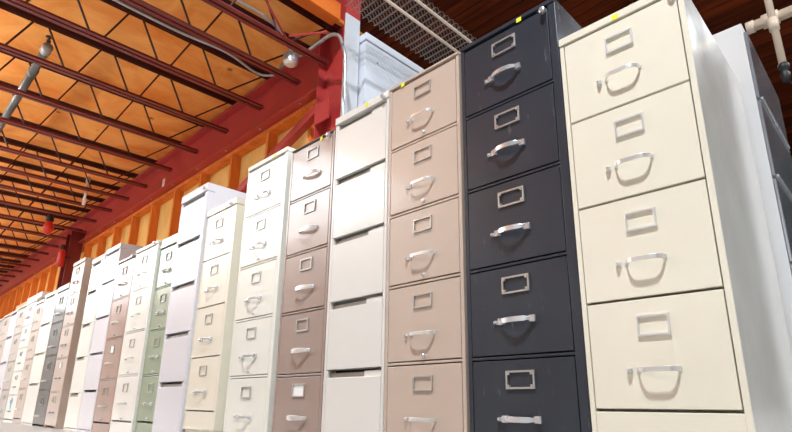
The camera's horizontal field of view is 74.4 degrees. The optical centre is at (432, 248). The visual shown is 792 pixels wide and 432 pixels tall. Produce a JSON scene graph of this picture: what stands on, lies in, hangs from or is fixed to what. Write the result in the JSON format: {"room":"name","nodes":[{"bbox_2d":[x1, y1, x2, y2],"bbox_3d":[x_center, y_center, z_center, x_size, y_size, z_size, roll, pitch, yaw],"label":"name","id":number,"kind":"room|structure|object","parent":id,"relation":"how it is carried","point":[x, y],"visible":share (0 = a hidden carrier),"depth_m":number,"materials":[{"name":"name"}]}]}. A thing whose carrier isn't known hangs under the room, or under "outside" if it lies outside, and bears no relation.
{"room":"warehouse","nodes":[
{"label":"warehouse","id":0,"kind":"room"},
{"bbox_2d":[0,422,77,431],"bbox_3d":[-2.766,1.914,5.570,28.000,0.100,23.000,-14,-21,40],"label":"floor","id":1,"kind":"structure","parent":0,"point":[4,426],"depth_m":4.60,"materials":[{"name":"concrete"}]},
{"bbox_2d":[0,318,3,332],"bbox_3d":[-5.975,1.701,7.381,0.490,1.340,0.549,-14,-21,40],"label":"filing cabinet","id":2,"kind":"object","parent":1,"relation":"on","point":[2,319],"visible":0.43,"depth_m":7.25,"materials":[{"name":"beige metal"}]},
{"bbox_2d":[0,313,10,362],"bbox_3d":[-5.623,1.602,7.077,0.440,1.360,0.549,-14,-21,40],"label":"filing cabinet","id":3,"kind":"object","parent":1,"relation":"on","point":[3,334],"visible":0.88,"depth_m":6.98,"materials":[{"name":"beige metal"}]},
{"bbox_2d":[0,310,18,395],"bbox_3d":[-5.234,1.536,6.853,0.430,1.360,0.674,-14,-21,40],"label":"filing cabinet","id":4,"kind":"object","parent":1,"relation":"on","point":[3,365],"visible":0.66,"depth_m":6.67,"materials":[{"name":"white metal"}]},
{"bbox_2d":[0,304,26,421],"bbox_3d":[-4.913,1.442,6.559,0.440,1.375,0.699,-14,-21,40],"label":"filing cabinet","id":5,"kind":"object","parent":1,"relation":"on","point":[22,310],"visible":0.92,"depth_m":6.33,"materials":[{"name":"beige metal"}]},
{"bbox_2d":[15,301,26,310],"bbox_3d":[-5.458,0.855,7.205,0.704,0.143,0.404,-14,-21,40],"label":"cardboard box","id":6,"kind":"object","parent":5,"relation":"on","point":[24,303],"visible":0.12,"depth_m":7.11,"materials":[{"name":"beige cardboard"}]},
{"bbox_2d":[3,298,44,422],"bbox_3d":[-4.568,1.348,6.262,0.470,1.390,0.697,-14,-21,40],"label":"filing cabinet","id":7,"kind":"object","parent":1,"relation":"on","point":[31,305],"visible":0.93,"depth_m":6.02,"materials":[{"name":"white metal"}]},
{"bbox_2d":[27,291,50,302],"bbox_3d":[-4.623,0.630,6.385,0.724,0.058,0.444,-14,-21,40],"label":"box","id":8,"kind":"object","parent":7,"relation":"on","point":[42,294],"visible":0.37,"depth_m":6.07,"materials":[{"name":"cardboard"}]},
{"bbox_2d":[12,299,44,423],"bbox_3d":[-4.246,1.297,5.972,0.380,1.325,0.699,-14,-21,40],"label":"filing cabinet","id":9,"kind":"object","parent":1,"relation":"on","point":[31,347],"visible":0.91,"depth_m":5.73,"materials":[{"name":"beige metal"}]},
{"bbox_2d":[20,289,57,425],"bbox_3d":[-3.908,1.197,5.699,0.490,1.365,0.674,-14,-21,40],"label":"filing cabinet","id":10,"kind":"object","parent":1,"relation":"on","point":[50,299],"visible":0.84,"depth_m":5.45,"materials":[{"name":"white metal"}]},
{"bbox_2d":[32,282,70,426],"bbox_3d":[-3.568,1.101,5.389,0.430,1.375,0.699,-14,-21,40],"label":"filing cabinet","id":11,"kind":"object","parent":1,"relation":"on","point":[62,296],"visible":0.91,"depth_m":5.15,"materials":[{"name":"metal"}]},
{"bbox_2d":[44,257,95,428],"bbox_3d":[-3.258,0.931,5.144,0.390,1.565,0.700,-14,-21,40],"label":"filing cabinet","id":12,"kind":"object","parent":1,"relation":"on","point":[74,312],"visible":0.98,"depth_m":4.86,"materials":[{"name":"beige metal"}]},
{"bbox_2d":[57,230,85,288],"bbox_3d":[-5.558,1.061,7.698,0.400,2.740,0.230,-14,-21,40],"label":"steel column","id":13,"kind":"structure","parent":1,"relation":"on","point":[73,249],"depth_m":7.92,"materials":[{"name":"red metal"}]},
{"bbox_2d":[56,244,71,266],"bbox_3d":[-5.529,0.112,7.836,0.100,0.340,0.210,-14,-21,40],"label":"fire extinguisher","id":14,"kind":"object","parent":13,"relation":"attached to","point":[61,255],"visible":1,"depth_m":7.76,"materials":[{"name":"red metal"}]},
{"bbox_2d":[0,45,318,295],"bbox_3d":[-7.123,0.166,9.604,17.000,0.437,0.175,-14,-21,40],"label":"girder","id":15,"kind":"object","parent":13,"relation":"attached to","point":[280,98],"visible":0.8,"depth_m":5.51,"materials":[{"name":"red metal"}]},
{"bbox_2d":[0,264,14,281],"bbox_3d":[-9.864,0.326,10.432,0.096,0.357,2.400,-14,-21,40],"label":"joist","id":16,"kind":"object","parent":15,"relation":"on","point":[1,265],"visible":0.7,"depth_m":11.15,"materials":[{"name":"red paint"}]},
{"bbox_2d":[0,258,21,277],"bbox_3d":[-9.383,0.204,10.013,0.096,0.357,2.400,-14,-21,40],"label":"joist","id":17,"kind":"object","parent":15,"relation":"on","point":[4,259],"visible":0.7,"depth_m":10.71,"materials":[{"name":"red paint"}]},
{"bbox_2d":[0,251,29,272],"bbox_3d":[-8.901,0.082,9.594,0.096,0.357,2.400,-14,-21,40],"label":"joist","id":18,"kind":"object","parent":15,"relation":"on","point":[1,252],"visible":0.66,"depth_m":10.25,"materials":[{"name":"red paint"}]},
{"bbox_2d":[0,243,37,266],"bbox_3d":[-8.419,-0.040,9.175,0.096,0.357,2.400,-14,-21,40],"label":"joist","id":19,"kind":"object","parent":15,"relation":"on","point":[2,261],"visible":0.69,"depth_m":9.77,"materials":[{"name":"red paint"}]},
{"bbox_2d":[0,235,45,261],"bbox_3d":[-7.938,-0.162,8.756,0.096,0.357,2.400,-14,-21,40],"label":"joist","id":20,"kind":"object","parent":15,"relation":"on","point":[3,255],"visible":0.45,"depth_m":9.30,"materials":[{"name":"red paint"}]},
{"bbox_2d":[0,228,51,254],"bbox_3d":[-7.456,-0.284,8.337,0.096,0.357,2.400,-14,-21,40],"label":"joist","id":21,"kind":"object","parent":15,"relation":"on","point":[1,246],"visible":0.42,"depth_m":8.86,"materials":[{"name":"red paint"}]},
{"bbox_2d":[0,217,64,247],"bbox_3d":[-6.974,-0.407,7.918,0.096,0.357,2.400,-14,-21,40],"label":"joist","id":22,"kind":"object","parent":15,"relation":"on","point":[12,220],"visible":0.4,"depth_m":8.36,"materials":[{"name":"red paint"}]},
{"bbox_2d":[0,204,77,239],"bbox_3d":[-6.493,-0.529,7.499,0.096,0.357,2.400,-14,-21,40],"label":"joist","id":23,"kind":"object","parent":15,"relation":"on","point":[31,212],"visible":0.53,"depth_m":7.93,"materials":[{"name":"red paint"}]},
{"bbox_2d":[0,35,53,132],"bbox_3d":[-6.484,-0.688,7.073,9.530,0.142,0.072,-14,-21,40],"label":"pipe","id":24,"kind":"object","parent":23,"relation":"attached to","point":[46,49],"visible":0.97,"depth_m":4.34,"materials":[{"name":"grey metal"}]},
{"bbox_2d":[0,190,90,231],"bbox_3d":[-6.026,-0.647,7.093,0.096,0.357,2.400,-14,-21,40],"label":"joist","id":25,"kind":"object","parent":15,"relation":"on","point":[2,192],"visible":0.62,"depth_m":7.48,"materials":[{"name":"red paint"}]},
{"bbox_2d":[0,174,105,222],"bbox_3d":[-5.552,-0.767,6.680,0.096,0.357,2.400,-14,-21,40],"label":"joist","id":26,"kind":"object","parent":15,"relation":"on","point":[6,178],"visible":0.88,"depth_m":7.03,"materials":[{"name":"red paint"}]},
{"bbox_2d":[43,214,53,234],"bbox_3d":[-5.178,-0.330,7.020,0.124,0.290,0.124,-14,-21,40],"label":"bell","id":27,"kind":"object","parent":26,"relation":"hanging from","point":[48,227],"visible":1,"depth_m":6.99,"materials":[{"name":"red metal"}]},
{"bbox_2d":[0,156,121,212],"bbox_3d":[-5.070,-0.890,6.261,0.096,0.357,2.400,-14,-21,40],"label":"joist","id":28,"kind":"object","parent":15,"relation":"on","point":[24,165],"visible":0.8,"depth_m":6.56,"materials":[{"name":"red paint"}]},
{"bbox_2d":[0,136,138,200],"bbox_3d":[-4.603,-1.008,5.855,0.096,0.357,2.400,-14,-21,40],"label":"joist","id":29,"kind":"object","parent":15,"relation":"on","point":[13,142],"visible":0.9,"depth_m":6.13,"materials":[{"name":"red paint"}]},
{"bbox_2d":[0,113,156,188],"bbox_3d":[-4.158,-1.121,5.468,0.096,0.357,2.400,-14,-21,40],"label":"joist","id":30,"kind":"object","parent":15,"relation":"on","point":[2,148],"visible":0.77,"depth_m":5.68,"materials":[{"name":"red paint"}]},
{"bbox_2d":[0,80,181,171],"bbox_3d":[-3.640,-1.252,5.017,0.096,0.357,2.400,-14,-21,40],"label":"joist","id":31,"kind":"object","parent":15,"relation":"on","point":[23,125],"visible":0.56,"depth_m":5.15,"materials":[{"name":"red paint"}]},
{"bbox_2d":[0,51,203,153],"bbox_3d":[-3.158,-1.375,4.598,0.096,0.357,2.400,-14,-21,40],"label":"joist","id":32,"kind":"object","parent":15,"relation":"on","point":[3,87],"visible":0.57,"depth_m":4.71,"materials":[{"name":"red paint"}]},
{"bbox_2d":[0,0,236,133],"bbox_3d":[-2.691,-1.493,4.192,0.096,0.357,2.400,-14,-21,40],"label":"joist","id":33,"kind":"object","parent":15,"relation":"on","point":[5,47],"visible":0.93,"depth_m":4.23,"materials":[{"name":"red paint"}]},
{"bbox_2d":[1,0,269,110],"bbox_3d":[-2.232,-1.609,3.792,0.096,0.357,2.400,-14,-21,40],"label":"joist","id":34,"kind":"object","parent":15,"relation":"on","point":[24,5],"visible":0.84,"depth_m":3.91,"materials":[{"name":"red paint"}]},
{"bbox_2d":[122,0,310,85],"bbox_3d":[-1.817,-1.715,3.432,0.096,0.357,2.400,-14,-21,40],"label":"joist","id":35,"kind":"object","parent":15,"relation":"on","point":[142,5],"visible":0.7,"depth_m":3.75,"materials":[{"name":"red paint"}]},
{"bbox_2d":[113,0,273,76],"bbox_3d":[-2.422,-1.732,3.021,0.158,0.101,3.373,-15,-22,42],"label":"electrical cable","id":36,"kind":"object","parent":35,"relation":"attached to","point":[117,1],"visible":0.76,"depth_m":3.74,"materials":[{"name":"metal"}]},
{"bbox_2d":[278,33,346,115],"bbox_3d":[-0.884,-0.965,3.695,0.836,1.154,0.066,-12,-20,35],"label":"conduit","id":37,"kind":"object","parent":35,"relation":"attached to","point":[339,36],"visible":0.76,"depth_m":3.54,"materials":[{"name":"metal"}]},
{"bbox_2d":[283,48,297,67],"bbox_3d":[-1.066,-1.441,3.910,0.112,0.143,0.112,-14,-21,40],"label":"bulb","id":38,"kind":"object","parent":37,"relation":"attached to","point":[290,58],"depth_m":3.87,"materials":[{"name":"glass"}]},
{"bbox_2d":[63,253,105,430],"bbox_3d":[-2.787,0.854,4.740,0.358,1.487,0.674,-14,-21,40],"label":"filing cabinet","id":39,"kind":"object","parent":1,"relation":"on","point":[80,367],"visible":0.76,"depth_m":4.49,"materials":[{"name":"white metal"}]},
{"bbox_2d":[76,243,142,431],"bbox_3d":[-2.513,0.774,4.505,0.367,1.508,0.674,-14,-21,40],"label":"filing cabinet","id":40,"kind":"object","parent":1,"relation":"on","point":[121,251],"visible":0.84,"depth_m":4.27,"materials":[{"name":"white metal"}]},
{"bbox_2d":[91,254,135,431],"bbox_3d":[-2.235,0.781,4.225,0.383,1.338,0.699,-14,-21,40],"label":"filing cabinet","id":41,"kind":"object","parent":1,"relation":"on","point":[106,388],"visible":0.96,"depth_m":3.98,"materials":[{"name":"metal"}]},
{"bbox_2d":[109,240,160,431],"bbox_3d":[-1.929,0.694,3.961,0.425,1.358,0.699,-14,-21,40],"label":"filing cabinet","id":42,"kind":"object","parent":1,"relation":"on","point":[128,385],"visible":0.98,"depth_m":3.71,"materials":[{"name":"beige metal"}]},
{"bbox_2d":[134,233,177,431],"bbox_3d":[-1.621,0.624,3.712,0.363,1.352,0.700,-14,-21,40],"label":"filing cabinet","id":43,"kind":"object","parent":1,"relation":"on","point":[152,362],"visible":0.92,"depth_m":3.50,"materials":[{"name":"green metal"}]},
{"bbox_2d":[152,182,245,431],"bbox_3d":[-1.359,0.436,3.481,0.386,1.585,0.692,-14,-21,40],"label":"filing cabinet","id":44,"kind":"object","parent":1,"relation":"on","point":[181,314],"visible":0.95,"depth_m":3.25,"materials":[{"name":"white metal"}]},
{"bbox_2d":[182,197,245,431],"bbox_3d":[-1.065,0.461,3.212,0.378,1.385,0.700,-14,-21,40],"label":"filing cabinet","id":45,"kind":"object","parent":1,"relation":"on","point":[206,395],"visible":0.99,"depth_m":2.95,"materials":[{"name":"beige metal"}]},
{"bbox_2d":[223,146,295,431],"bbox_3d":[-0.698,0.296,2.912,0.410,1.535,0.700,-14,-21,40],"label":"filing cabinet","id":46,"kind":"object","parent":1,"relation":"on","point":[254,349],"visible":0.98,"depth_m":2.66,"materials":[{"name":"beige metal"}]},
{"bbox_2d":[272,129,335,431],"bbox_3d":[-0.381,0.239,2.631,0.363,1.487,0.700,-14,-21,40],"label":"filing cabinet","id":47,"kind":"object","parent":1,"relation":"on","point":[298,394],"visible":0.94,"depth_m":2.39,"materials":[{"name":"brown metal"}]},
{"bbox_2d":[313,0,360,139],"bbox_3d":[-0.725,-1.510,3.991,0.328,5.600,0.145,-14,-21,40],"label":"steel column","id":48,"kind":"structure","parent":1,"relation":"on","point":[329,77],"depth_m":3.92,"materials":[{"name":"red metal"}]},
{"bbox_2d":[202,0,340,66],"bbox_3d":[-1.542,-1.784,3.193,0.096,0.357,2.400,-14,-21,40],"label":"joist","id":49,"kind":"object","parent":48,"relation":"attached to","point":[220,5],"visible":0.84,"depth_m":3.70,"materials":[{"name":"red paint"}]},
{"bbox_2d":[237,0,287,47],"bbox_3d":[-2.131,-1.873,2.711,0.126,0.084,3.267,-14,-21,40],"label":"conduit","id":50,"kind":"object","parent":49,"relation":"attached to","point":[263,15],"visible":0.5,"depth_m":3.63,"materials":[{"name":"metal"}]},
{"bbox_2d":[265,0,286,37],"bbox_3d":[-1.052,-1.541,3.490,0.016,0.026,0.400,-2,-16,5],"label":"rod","id":51,"kind":"object","parent":49,"relation":"attached to","point":[266,1],"visible":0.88,"depth_m":3.48,"materials":[{"name":"red paint"}]},
{"bbox_2d":[289,31,326,36],"bbox_3d":[-0.876,-1.507,3.652,0.273,0.026,0.016,-2,-16,6],"label":"rod","id":52,"kind":"object","parent":49,"relation":"attached to","point":[320,32],"visible":1,"depth_m":3.65,"materials":[{"name":"red paint"}]},
{"bbox_2d":[237,101,320,192],"bbox_3d":[-1.271,-0.806,4.297,1.202,0.447,0.060,-14,-21,40],"label":"diagonal brace","id":53,"kind":"object","parent":48,"relation":"attached to","point":[307,121],"visible":0.4,"depth_m":4.15,"materials":[{"name":"red paint"}]},
{"bbox_2d":[321,90,389,431],"bbox_3d":[-0.103,0.147,2.401,0.368,1.535,0.692,-14,-21,40],"label":"filing cabinet","id":54,"kind":"object","parent":1,"relation":"on","point":[354,364],"visible":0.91,"depth_m":2.16,"materials":[{"name":"white metal"}]},
{"bbox_2d":[357,32,423,106],"bbox_3d":[0.047,-0.024,4.302,0.292,2.900,1.920,-14,-21,40],"label":"enclosure","id":55,"kind":"object","parent":1,"relation":"on","point":[381,68],"visible":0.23,"depth_m":3.96,"materials":[{"name":"white metal"}]},
{"bbox_2d":[344,0,475,62],"bbox_3d":[0.123,-1.580,4.119,0.465,0.042,2.420,-14,-21,40],"label":"deck","id":56,"kind":"object","parent":55,"relation":"attached to","point":[419,2],"visible":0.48,"depth_m":3.85,"materials":[{"name":"beige paint"}]},
{"bbox_2d":[384,51,469,431],"bbox_3d":[0.177,0.075,2.152,0.385,1.533,0.699,-14,-21,40],"label":"filing cabinet","id":57,"kind":"object","parent":1,"relation":"on","point":[426,388],"visible":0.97,"depth_m":1.91,"materials":[{"name":"beige metal"}]},
{"bbox_2d":[460,0,591,431],"bbox_3d":[0.477,-0.003,1.891,0.404,1.537,0.700,-14,-21,40],"label":"filing cabinet","id":58,"kind":"object","parent":1,"relation":"on","point":[527,364],"visible":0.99,"depth_m":1.65,"materials":[{"name":"black metal"}]},
{"bbox_2d":[559,0,791,431],"bbox_3d":[0.770,0.007,1.613,0.378,1.362,0.699,-14,-21,40],"label":"filing cabinet","id":59,"kind":"object","parent":1,"relation":"on","point":[684,321],"visible":1,"depth_m":1.39,"materials":[{"name":"beige metal"}]},
{"bbox_2d":[712,24,791,350],"bbox_3d":[1.237,0.022,2.132,0.468,1.612,0.650,-14,-21,40],"label":"tall cabinet","id":60,"kind":"object","parent":1,"relation":"on","point":[771,148],"visible":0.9,"depth_m":1.90,"materials":[{"name":"grey metal"}]},
{"bbox_2d":[12,126,307,311],"bbox_3d":[-7.013,1.376,9.300,17.100,3.028,0.015,-14,-21,40],"label":"wall","id":61,"kind":"structure","parent":0,"point":[220,178],"depth_m":6.07,"materials":[{"name":"brown wood"}]},
{"bbox_2d":[0,299,3,313],"bbox_3d":[-10.093,2.387,11.840,0.038,2.510,0.092,-14,-21,40],"label":"stud","id":62,"kind":"object","parent":61,"relation":"attached to","point":[1,300],"visible":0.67,"depth_m":12.15,"materials":[{"name":"orange wood"}]},
{"bbox_2d":[0,295,9,318],"bbox_3d":[-9.611,2.264,11.421,0.038,2.510,0.092,-14,-21,40],"label":"stud","id":63,"kind":"object","parent":61,"relation":"attached to","point":[6,297],"visible":0.8,"depth_m":11.68,"materials":[{"name":"orange wood"}]},
{"bbox_2d":[6,291,16,314],"bbox_3d":[-9.129,2.142,11.002,0.038,2.510,0.092,-14,-21,40],"label":"stud","id":64,"kind":"object","parent":61,"relation":"attached to","point":[13,293],"visible":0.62,"depth_m":11.26,"materials":[{"name":"orange wood"}]},
{"bbox_2d":[13,287,22,311],"bbox_3d":[-8.648,2.020,10.583,0.038,2.510,0.092,-14,-21,40],"label":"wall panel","id":65,"kind":"object","parent":61,"relation":"attached to","point":[20,289],"visible":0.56,"depth_m":10.85,"materials":[{"name":"orange wood"}]},
{"bbox_2d":[21,282,30,303],"bbox_3d":[-8.166,1.898,10.164,0.038,2.510,0.092,-14,-21,40],"label":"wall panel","id":66,"kind":"object","parent":61,"relation":"attached to","point":[26,290],"visible":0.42,"depth_m":10.44,"materials":[{"name":"orange wood"}]},
{"bbox_2d":[29,277,38,297],"bbox_3d":[-7.684,1.776,9.745,0.038,2.510,0.092,-14,-21,40],"label":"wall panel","id":67,"kind":"object","parent":61,"relation":"attached to","point":[35,281],"visible":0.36,"depth_m":10.03,"materials":[{"name":"orange wood"}]},
{"bbox_2d":[37,272,47,293],"bbox_3d":[-7.203,1.654,9.326,0.038,2.510,0.092,-14,-21,40],"label":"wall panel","id":68,"kind":"object","parent":61,"relation":"attached to","point":[43,279],"visible":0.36,"depth_m":9.60,"materials":[{"name":"orange wood"}]},
{"bbox_2d":[46,266,57,291],"bbox_3d":[-6.721,1.531,8.907,0.038,2.510,0.092,-14,-21,40],"label":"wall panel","id":69,"kind":"object","parent":61,"relation":"attached to","point":[53,271],"visible":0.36,"depth_m":9.17,"materials":[{"name":"orange wood"}]},
{"bbox_2d":[83,245,92,257],"bbox_3d":[-5.276,1.165,7.650,0.038,2.510,0.092,-14,-21,40],"label":"stud","id":70,"kind":"object","parent":61,"relation":"attached to","point":[88,249],"visible":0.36,"depth_m":7.95,"materials":[{"name":"orange wood"}]},
{"bbox_2d":[95,237,106,257],"bbox_3d":[-4.794,1.043,7.231,0.038,2.510,0.092,-14,-21,40],"label":"stud","id":71,"kind":"object","parent":61,"relation":"attached to","point":[101,245],"visible":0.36,"depth_m":7.52,"materials":[{"name":"orange wood"}]},
{"bbox_2d":[111,227,122,247],"bbox_3d":[-4.312,0.921,6.812,0.038,2.510,0.092,-14,-21,40],"label":"stud","id":72,"kind":"object","parent":61,"relation":"attached to","point":[117,234],"visible":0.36,"depth_m":7.10,"materials":[{"name":"orange wood"}]},
{"bbox_2d":[128,216,140,244],"bbox_3d":[-3.831,0.798,6.393,0.038,2.510,0.092,-14,-21,40],"label":"stud","id":73,"kind":"object","parent":61,"relation":"attached to","point":[135,221],"visible":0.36,"depth_m":6.67,"materials":[{"name":"orange wood"}]},
{"bbox_2d":[145,204,160,245],"bbox_3d":[-3.349,0.676,5.974,0.038,2.510,0.092,-14,-21,40],"label":"stud","id":74,"kind":"object","parent":61,"relation":"attached to","point":[155,209],"visible":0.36,"depth_m":6.23,"materials":[{"name":"orange wood"}]},
{"bbox_2d":[0,99,315,298],"bbox_3d":[-7.055,0.388,9.539,17.100,0.040,0.092,-14,-21,40],"label":"trim","id":75,"kind":"structure","parent":61,"relation":"attached to","point":[294,118],"depth_m":5.42,"materials":[{"name":"wood"}]},
{"bbox_2d":[168,190,183,236],"bbox_3d":[-2.868,0.554,5.555,0.038,2.510,0.092,-14,-21,40],"label":"stud","id":76,"kind":"object","parent":61,"relation":"attached to","point":[177,198],"visible":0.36,"depth_m":5.81,"materials":[{"name":"orange wood"}]},
{"bbox_2d":[199,173,209,186],"bbox_3d":[-2.386,0.432,5.136,0.038,2.510,0.092,-14,-21,40],"label":"stud","id":77,"kind":"object","parent":61,"relation":"attached to","point":[204,178],"visible":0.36,"depth_m":5.44,"materials":[{"name":"orange wood"}]},
{"bbox_2d":[227,154,241,190],"bbox_3d":[-1.904,0.310,4.717,0.038,2.510,0.092,-14,-21,40],"label":"stud","id":78,"kind":"object","parent":61,"relation":"attached to","point":[235,161],"visible":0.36,"depth_m":5.00,"materials":[{"name":"orange wood"}]},
{"bbox_2d":[264,132,277,157],"bbox_3d":[-1.423,0.188,4.298,0.038,2.510,0.092,-14,-21,40],"label":"stud","id":79,"kind":"object","parent":61,"relation":"attached to","point":[271,139],"visible":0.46,"depth_m":4.59,"materials":[{"name":"orange wood"}]},
{"bbox_2d":[307,105,313,142],"bbox_3d":[-0.941,0.065,3.879,0.038,2.510,0.092,-14,-21,40],"label":"stud","id":80,"kind":"object","parent":61,"relation":"attached to","point":[311,129],"visible":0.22,"depth_m":4.12,"materials":[{"name":"orange wood"}]},
{"bbox_2d":[0,0,362,276],"bbox_3d":[-7.800,-0.351,8.805,17.220,0.030,2.560,-14,-21,40],"label":"ceiling","id":81,"kind":"structure","parent":0,"point":[101,17],"depth_m":4.73,"materials":[{"name":"orange wood"}]},
{"bbox_2d":[82,167,90,205],"bbox_3d":[-4.221,-0.779,6.357,0.117,0.530,0.046,-14,-21,40],"label":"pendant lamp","id":82,"kind":"object","parent":81,"relation":"hanging from","point":[84,200],"visible":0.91,"depth_m":6.32,"materials":[{"name":"metal"}]},
{"bbox_2d":[291,0,340,25],"bbox_3d":[-2.054,-2.154,2.502,0.100,0.140,3.960,-14,-21,40],"label":"timber beam","id":83,"kind":"structure","parent":81,"relation":"attached to","point":[329,11],"depth_m":3.80,"materials":[{"name":"orange wood"}]},
{"bbox_2d":[360,0,791,156],"bbox_3d":[-2.802,-3.588,7.133,28.000,0.100,23.000,-14,-21,40],"label":"ceiling","id":84,"kind":"structure","parent":0,"point":[479,18],"depth_m":7.72,"materials":[{"name":"red wood"}]},
{"bbox_2d":[764,0,791,83],"bbox_3d":[2.096,-2.658,3.557,0.111,3.546,0.058,-14,-21,40],"label":"pipe","id":85,"kind":"object","parent":84,"relation":"hanging from","point":[783,67],"visible":1,"depth_m":3.15,"materials":[{"name":"white metal"}]},
{"bbox_2d":[745,5,791,34],"bbox_3d":[3.683,-1.848,1.980,4.400,0.092,0.092,-14,-21,40],"label":"pipe","id":86,"kind":"object","parent":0,"point":[752,26],"visible":0.85,"depth_m":3.30,"materials":[{"name":"beige paint"}]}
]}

